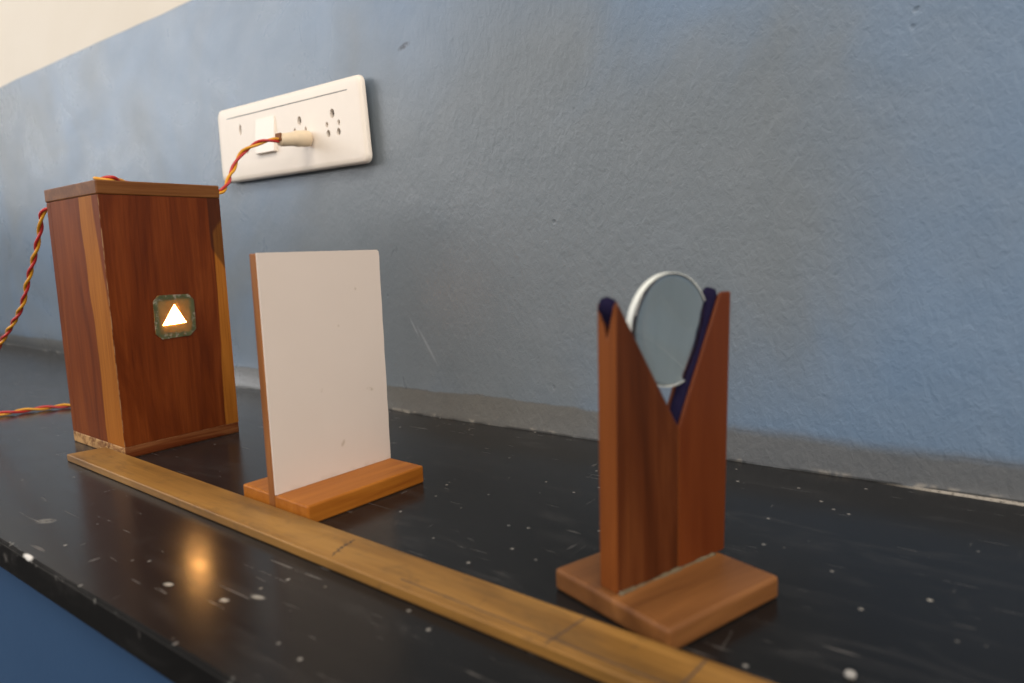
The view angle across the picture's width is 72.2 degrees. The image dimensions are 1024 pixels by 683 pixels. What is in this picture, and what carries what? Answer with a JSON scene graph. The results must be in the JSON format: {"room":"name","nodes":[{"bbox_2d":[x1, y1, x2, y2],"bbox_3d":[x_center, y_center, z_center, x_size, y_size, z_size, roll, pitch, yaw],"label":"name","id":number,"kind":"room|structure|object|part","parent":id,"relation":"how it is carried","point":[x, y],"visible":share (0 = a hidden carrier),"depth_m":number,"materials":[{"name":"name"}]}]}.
{"room":"science classroom","nodes":[
{"label":"science classroom","id":0,"kind":"room"},
{"bbox_2d":[0,567,172,682],"bbox_3d":[-0.640,0.516,0.784,3.600,0.884,0.088,4,9,37],"label":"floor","id":1,"kind":"structure","parent":0,"point":[41,641],"depth_m":0.37,"materials":[{"name":"blue paint"}]},
{"bbox_2d":[0,344,1023,682],"bbox_3d":[-0.591,0.056,0.809,3.600,0.016,0.336,4,9,37],"label":"countertop","id":2,"kind":"structure","parent":1,"relation":"on","point":[881,582],"depth_m":0.31,"materials":[{"name":"black stone"}]},
{"bbox_2d":[44,180,238,456],"bbox_3d":[-0.277,-0.020,0.529,0.090,0.188,0.086,4,10,38],"label":"box","id":3,"kind":"object","parent":2,"relation":"on","point":[140,273],"visible":1,"depth_m":0.50,"materials":[{"name":"brown wood"}]},
{"bbox_3d":[-0.308,-0.022,0.554,0.008,0.171,0.085,4,10,38],"label":"panel","id":4,"kind":"part","parent":3,"relation":"part of","materials":[{"name":"brown wood"}]},
{"bbox_3d":[-0.297,-0.015,0.497,0.081,0.171,0.008,4,10,38],"label":"panel","id":5,"kind":"part","parent":3,"relation":"part of","materials":[{"name":"brown wood"}]},
{"bbox_3d":[-0.280,-0.109,0.517,0.090,0.009,0.086,4,10,38],"label":"lid","id":6,"kind":"part","parent":3,"relation":"part of","materials":[{"name":"brown wood"}]},
{"bbox_3d":[-0.274,0.069,0.541,0.089,0.008,0.084,4,10,38],"label":"board","id":7,"kind":"part","parent":3,"relation":"part of","materials":[{"name":"brown wood"}]},
{"bbox_3d":[-0.242,-0.018,0.507,0.008,0.171,0.076,4,10,38],"label":"panel","id":8,"kind":"part","parent":3,"relation":"part of","materials":[{"name":"brown wood"}]},
{"bbox_2d":[0,130,312,415],"bbox_3d":[-0.383,-0.050,0.575,0.414,0.243,0.161,-1,8,5],"label":"power cord","id":9,"kind":"object","parent":2,"relation":"on","point":[298,138],"visible":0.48,"depth_m":0.59,"materials":[{"name":"plastic"}]},
{"bbox_3d":[-0.198,-0.173,0.595,0.008,0.006,0.002,4,9,37],"label":"cord entry","id":10,"kind":"part","parent":9,"relation":"part of","materials":[{"name":"plastic"}]},
{"bbox_2d":[243,250,422,521],"bbox_3d":[-0.103,0.018,0.392,0.061,0.137,0.080,4,10,39],"label":"projection screen","id":11,"kind":"object","parent":2,"relation":"on","point":[318,318],"visible":1,"depth_m":0.38,"materials":[{"name":"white wood"}]},
{"bbox_2d":[67,447,771,682],"bbox_3d":[0.015,0.101,0.243,0.800,0.005,0.025,4,10,38],"label":"wooden rule","id":12,"kind":"object","parent":2,"relation":"on","point":[603,652],"visible":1,"depth_m":0.27,"materials":[{"name":"brown wood"}]},
{"bbox_2d":[556,287,777,648],"bbox_3d":[0.059,0.039,0.266,0.066,0.117,0.059,-7,9,-35],"label":"holder","id":13,"kind":"object","parent":2,"relation":"on","point":[658,572],"visible":1,"depth_m":0.26,"materials":[{"name":"brown wood"}]},
{"bbox_3d":[0.047,0.037,0.260,0.032,0.106,0.010,-7,9,-35],"label":"upright panel","id":14,"kind":"part","parent":13,"relation":"part of","materials":[{"name":"brown wood"}]},
{"bbox_2d":[626,272,704,386],"bbox_3d":[0.059,-0.004,0.263,0.043,0.043,0.007,-7,9,-35],"label":"lens","id":15,"kind":"object","parent":13,"relation":"on","point":[665,316],"visible":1,"depth_m":0.26,"materials":[{"name":"clear glass"}]},
{"bbox_3d":[0.073,0.034,0.278,0.030,0.106,0.010,-7,9,-35],"label":"upright panel","id":16,"kind":"part","parent":13,"relation":"part of","materials":[{"name":"red wood"}]},
{"bbox_2d":[844,669,856,679],"bbox_3d":[0.104,0.103,0.216,0.004,0.002,0.004,4,9,37],"label":"crumb","id":17,"kind":"object","parent":2,"relation":"on","point":[849,674],"visible":1,"depth_m":0.22,"materials":[{"name":"white"}]},
{"bbox_2d":[0,0,1023,502],"bbox_3d":[-0.589,-1.311,0.859,6.200,2.720,0.173,4,9,37],"label":"wall","id":18,"kind":"structure","parent":0,"point":[851,172],"depth_m":0.46,"materials":[{"name":"blue paint"}]},
{"bbox_2d":[218,75,371,183],"bbox_3d":[-0.182,-0.192,0.670,0.224,0.075,0.086,4,9,37],"label":"switchboard","id":19,"kind":"object","parent":18,"relation":"attached to","point":[338,123],"visible":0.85,"depth_m":0.62,"materials":[{"name":"plastic"}]},
{"bbox_2d":[255,116,276,154],"bbox_3d":[-0.231,-0.193,0.655,0.030,0.032,0.004,4,9,37],"label":"rocker switch","id":20,"kind":"object","parent":19,"relation":"attached to","point":[265,126],"depth_m":0.65,"materials":[{"name":"plastic"}]},
{"bbox_2d":[227,90,349,166],"bbox_3d":[-0.208,-0.191,0.642,0.186,0.048,0.004,4,9,37],"label":"socket","id":21,"kind":"object","parent":19,"relation":"attached to","point":[327,117],"depth_m":0.63,"materials":[{"name":"beige plastic"}]}
]}

